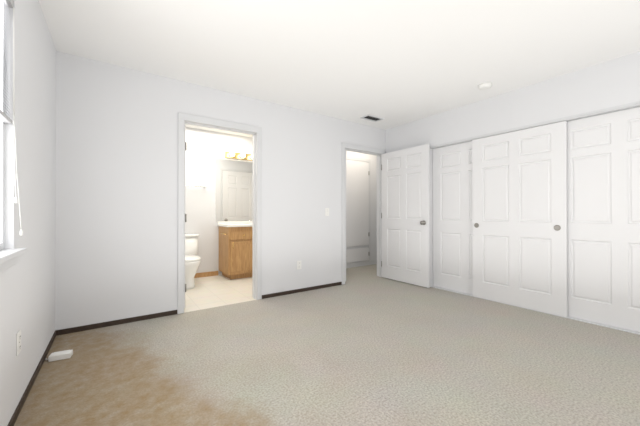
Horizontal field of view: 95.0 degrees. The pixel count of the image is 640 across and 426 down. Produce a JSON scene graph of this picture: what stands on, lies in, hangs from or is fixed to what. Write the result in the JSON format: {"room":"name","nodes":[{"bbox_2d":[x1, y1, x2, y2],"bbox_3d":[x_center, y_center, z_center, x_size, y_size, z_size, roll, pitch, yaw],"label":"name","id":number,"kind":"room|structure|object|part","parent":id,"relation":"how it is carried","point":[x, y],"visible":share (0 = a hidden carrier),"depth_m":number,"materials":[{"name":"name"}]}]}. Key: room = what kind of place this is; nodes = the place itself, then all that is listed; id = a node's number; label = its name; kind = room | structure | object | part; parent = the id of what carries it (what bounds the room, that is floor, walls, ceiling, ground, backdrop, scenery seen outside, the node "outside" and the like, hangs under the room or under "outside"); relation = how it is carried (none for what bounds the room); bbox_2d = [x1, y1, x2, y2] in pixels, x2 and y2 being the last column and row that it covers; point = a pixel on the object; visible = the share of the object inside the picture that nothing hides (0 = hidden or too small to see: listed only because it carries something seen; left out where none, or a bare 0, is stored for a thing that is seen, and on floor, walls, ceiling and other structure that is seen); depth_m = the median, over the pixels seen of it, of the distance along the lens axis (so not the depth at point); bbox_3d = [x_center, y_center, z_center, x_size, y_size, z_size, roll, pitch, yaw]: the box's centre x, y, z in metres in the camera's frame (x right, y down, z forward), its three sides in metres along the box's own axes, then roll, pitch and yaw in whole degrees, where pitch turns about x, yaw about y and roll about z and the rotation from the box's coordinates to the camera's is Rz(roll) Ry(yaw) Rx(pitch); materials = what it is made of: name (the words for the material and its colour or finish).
{"room":"empty bedroom","nodes":[
{"label":"empty bedroom","id":0,"kind":"room"},
{"bbox_2d":[0,0,55,425],"bbox_3d":[-1.547,-0.150,1.351,0.150,2.539,6.590,0,0,-35],"label":"wall","id":1,"kind":"structure","parent":0,"point":[27,294],"depth_m":1.74,"materials":[{"name":"white paint"}]},
{"bbox_2d":[0,0,22,250],"bbox_3d":[-1.105,-0.447,0.817,0.115,1.252,1.605,0,0,-35],"label":"window","id":2,"kind":"structure","parent":1,"relation":"in","point":[2,160],"depth_m":1.44,"materials":[{"name":"white paint"}]},
{"bbox_2d":[0,0,13,123],"bbox_3d":[-1.098,-0.759,0.820,0.027,0.623,1.588,0,0,-35],"label":"window blind","id":3,"kind":"object","parent":2,"relation":"attached to","point":[5,118],"visible":1,"depth_m":1.41,"materials":[{"name":"grey"}]},
{"bbox_3d":[-1.520,-0.452,1.477,0.033,1.135,0.049,0,0,-35],"label":"cord","id":4,"kind":"part","parent":2,"relation":"part of","materials":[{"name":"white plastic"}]},
{"bbox_2d":[0,248,26,271],"bbox_3d":[-1.080,0.216,0.829,0.076,0.077,1.660,0,0,-35],"label":"sill","id":5,"kind":"structure","parent":1,"relation":"attached to","point":[8,258],"depth_m":1.35,"materials":[{"name":"white paint"}]},
{"bbox_2d":[16,330,20,355],"bbox_3d":[-1.594,0.686,1.553,0.009,0.115,0.070,0,0,-35],"label":"outlet","id":6,"kind":"object","parent":1,"relation":"attached to","point":[18,342],"visible":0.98,"depth_m":1.54,"materials":[{"name":"white plastic"}]},
{"bbox_2d":[7,330,57,425],"bbox_3d":[-0.941,1.034,0.623,0.008,0.045,4.709,0,0,-35],"label":"baseboard","id":7,"kind":"structure","parent":1,"relation":"attached to","point":[14,417],"depth_m":1.75,"materials":[{"name":"brown wood"}]},
{"bbox_2d":[185,127,252,274],"bbox_3d":[-1.957,-0.135,5.018,3.400,2.539,0.120,0,0,-35],"label":"wall","id":8,"kind":"structure","parent":0,"point":[205,150],"depth_m":4.96,"materials":[{"name":"white paint"}]},
{"bbox_2d":[194,271,217,277],"bbox_3d":[-2.535,1.036,4.527,1.895,0.075,0.012,0,0,-35],"label":"baseboard","id":9,"kind":"structure","parent":8,"relation":"attached to","point":[206,274],"depth_m":4.95,"materials":[{"name":"brown wood"}]},
{"bbox_2d":[216,159,252,220],"bbox_3d":[-1.218,-0.396,5.463,1.420,1.085,0.006,0,0,-35],"label":"bathroom mirror","id":10,"kind":"object","parent":8,"relation":"attached to","point":[234,189],"visible":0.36,"depth_m":5.24,"materials":[{"name":"clear glass"}]},
{"bbox_2d":[225,151,252,160],"bbox_3d":[-1.311,-1.024,5.303,0.760,0.110,0.162,0,0,-35],"label":"wall lamp","id":11,"kind":"object","parent":8,"relation":"attached to","point":[234,155],"visible":0.71,"depth_m":5.22,"materials":[{"name":"gold metal"}]},
{"bbox_2d":[55,51,384,329],"bbox_3d":[-0.304,-0.139,4.029,4.964,2.539,0.120,0,0,-35],"label":"wall","id":12,"kind":"structure","parent":0,"point":[116,251],"depth_m":2.97,"materials":[{"name":"white paint"}]},
{"bbox_2d":[58,310,176,334],"bbox_3d":[-1.891,1.043,2.829,0.935,0.045,0.008,0,0,-35],"label":"baseboard","id":13,"kind":"structure","parent":12,"relation":"attached to","point":[139,318],"depth_m":2.78,"materials":[{"name":"brown wood"}]},
{"bbox_2d":[178,112,261,313],"bbox_3d":[-1.154,0.038,3.430,0.826,2.060,0.030,0,0,-35],"label":"door frame","id":14,"kind":"structure","parent":12,"relation":"in","point":[254,195],"depth_m":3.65,"materials":[{"name":"white paint"}]},
{"bbox_2d":[184,125,186,307],"bbox_3d":[-1.756,0.037,3.577,0.165,2.040,0.821,0,0,-37],"label":"door","id":15,"kind":"structure","parent":14,"relation":"attached to","point":[185,148],"depth_m":3.26,"materials":[{"name":"white paint"}]},
{"bbox_2d":[297,261,300,269],"bbox_3d":[-0.282,0.704,3.962,0.070,0.115,0.009,0,0,-35],"label":"outlet","id":16,"kind":"object","parent":12,"relation":"attached to","point":[298,264],"visible":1,"depth_m":3.95,"materials":[{"name":"white plastic"}]},
{"bbox_2d":[262,282,341,298],"bbox_3d":[-0.202,1.048,4.018,1.282,0.045,0.008,0,0,-35],"label":"baseboard","id":17,"kind":"structure","parent":12,"relation":"attached to","point":[337,283],"depth_m":3.97,"materials":[{"name":"brown wood"}]},
{"bbox_2d":[325,208,328,215],"bbox_3d":[0.106,-0.014,4.232,0.070,0.115,0.018,0,0,-35],"label":"light switch","id":18,"kind":"object","parent":12,"relation":"attached to","point":[326,211],"visible":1,"depth_m":4.23,"materials":[{"name":"white plastic"}]},
{"bbox_2d":[342,142,385,284],"bbox_3d":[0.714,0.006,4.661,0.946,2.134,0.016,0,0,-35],"label":"door frame","id":19,"kind":"structure","parent":12,"relation":"attached to","point":[362,148],"depth_m":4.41,"materials":[{"name":"white paint"}]},
{"bbox_2d":[382,144,429,287],"bbox_3d":[1.295,0.041,4.518,0.165,2.040,0.875,0,0,-35],"label":"room door","id":20,"kind":"structure","parent":19,"relation":"attached to","point":[405,215],"depth_m":4.46,"materials":[{"name":"white paint"}]},
{"bbox_3d":[1.507,0.140,4.217,0.165,0.066,0.066,0,0,-35],"label":"knob","id":21,"kind":"part","parent":20,"relation":"part of","materials":[{"name":"grey metal"}]},
{"bbox_2d":[14,264,639,425],"bbox_3d":[0.716,1.096,2.866,5.300,0.060,6.470,0,0,-35],"label":"floor","id":22,"kind":"structure","parent":0,"point":[382,351],"depth_m":2.04,"materials":[{"name":"carpet"}]},
{"bbox_2d":[45,350,72,361],"bbox_3d":[-1.913,1.042,2.141,0.159,0.043,0.074,0,0,-27],"label":"floor vent","id":23,"kind":"object","parent":22,"relation":"on","point":[60,355],"depth_m":2.13,"materials":[{"name":"white plastic"}]},
{"bbox_2d":[185,234,200,288],"bbox_3d":[-2.028,0.706,4.394,0.516,0.733,0.792,0,0,-35],"label":"toilet","id":24,"kind":"object","parent":22,"relation":"on","point":[192,261],"visible":0.44,"depth_m":4.22,"materials":[{"name":"white ceramic"}]},
{"bbox_3d":[-1.972,0.666,4.316,0.384,0.040,0.581,0,0,-35],"label":"seat","id":25,"kind":"part","parent":24,"relation":"part of","materials":[{"name":"white ceramic"}]},
{"bbox_2d":[217,225,251,278],"bbox_3d":[-1.033,0.651,5.231,1.432,0.850,0.581,0,0,-35],"label":"bathroom vanity","id":26,"kind":"object","parent":22,"relation":"on","point":[235,249],"depth_m":4.76,"materials":[{"name":"brown wood"}]},
{"bbox_2d":[39,0,639,136],"bbox_3d":[0.696,-1.463,2.862,5.550,0.100,6.710,0,0,-35],"label":"ceiling","id":27,"kind":"structure","parent":0,"point":[393,63],"depth_m":2.46,"materials":[{"name":"white paint"}]},
{"bbox_2d":[360,114,383,121],"bbox_3d":[0.772,-1.401,4.340,0.320,0.012,0.170,0,0,-35],"label":"ceiling vent","id":28,"kind":"object","parent":27,"relation":"in","point":[379,118],"depth_m":4.33,"materials":[{"name":"black metal"}]},
{"bbox_2d":[478,82,491,89],"bbox_3d":[1.820,-1.391,3.233,0.136,0.040,0.136,0,0,-35],"label":"smoke detector","id":29,"kind":"object","parent":27,"relation":"attached to","point":[485,86],"visible":1,"depth_m":3.20,"materials":[{"name":"white plastic"}]},
{"bbox_2d":[345,150,345,281],"bbox_3d":[-0.095,-0.134,5.240,0.100,2.539,1.620,0,0,-35],"label":"wall","id":30,"kind":"structure","parent":0,"point":[345,150],"depth_m":4.60,"materials":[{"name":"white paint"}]},
{"bbox_2d":[346,151,376,263],"bbox_3d":[0.705,-0.131,5.927,2.000,2.539,0.100,0,0,-35],"label":"wall","id":31,"kind":"structure","parent":0,"point":[373,176],"depth_m":6.13,"materials":[{"name":"white paint"}]},
{"bbox_2d":[346,156,370,262],"bbox_3d":[0.718,-0.061,5.860,0.805,2.100,0.022,0,0,-35],"label":"closet","id":32,"kind":"object","parent":31,"relation":"attached to","point":[357,203],"depth_m":5.88,"materials":[{"name":"white paint"}]},
{"bbox_2d":[346,260,376,267],"bbox_3d":[0.696,1.034,5.849,1.900,0.090,0.008,0,0,-35],"label":"baseboard","id":33,"kind":"structure","parent":31,"relation":"attached to","point":[358,264],"depth_m":5.95,"materials":[{"name":"white paint"}]},
{"bbox_2d":[385,51,639,285],"bbox_3d":[2.502,-0.143,3.051,0.100,2.539,4.709,0,0,-35],"label":"wall","id":34,"kind":"structure","parent":0,"point":[611,83],"depth_m":3.25,"materials":[{"name":"white paint"}]},
{"bbox_2d":[433,141,472,294],"bbox_3d":[1.938,0.062,3.904,0.040,2.000,0.955,0,0,-35],"label":"closet door","id":35,"kind":"structure","parent":34,"relation":"in","point":[452,225],"depth_m":4.03,"materials":[{"name":"white paint"}]},
{"bbox_2d":[472,121,567,316],"bbox_3d":[2.245,0.060,3.384,0.040,2.000,0.955,0,0,-35],"label":"closet door","id":36,"kind":"structure","parent":34,"relation":"in","point":[519,209],"depth_m":3.31,"materials":[{"name":"white paint"}]},
{"bbox_2d":[430,286,639,334],"bbox_3d":[2.619,1.063,2.879,0.080,0.006,3.420,0,0,-35],"label":"trim","id":37,"kind":"structure","parent":34,"relation":"attached to","point":[604,325],"depth_m":2.95,"materials":[{"name":"white paint"}]},
{"bbox_2d":[430,101,639,148],"bbox_3d":[2.616,-0.961,2.885,0.099,0.030,3.420,0,0,-35],"label":"trim","id":38,"kind":"structure","parent":34,"relation":"attached to","point":[605,111],"depth_m":3.05,"materials":[{"name":"white paint"}]},
{"bbox_2d":[567,107,639,331],"bbox_3d":[2.775,0.057,2.714,0.040,2.000,0.955,0,0,-35],"label":"closet door","id":39,"kind":"structure","parent":34,"relation":"in","point":[603,210],"depth_m":2.79,"materials":[{"name":"white paint"}]}
]}

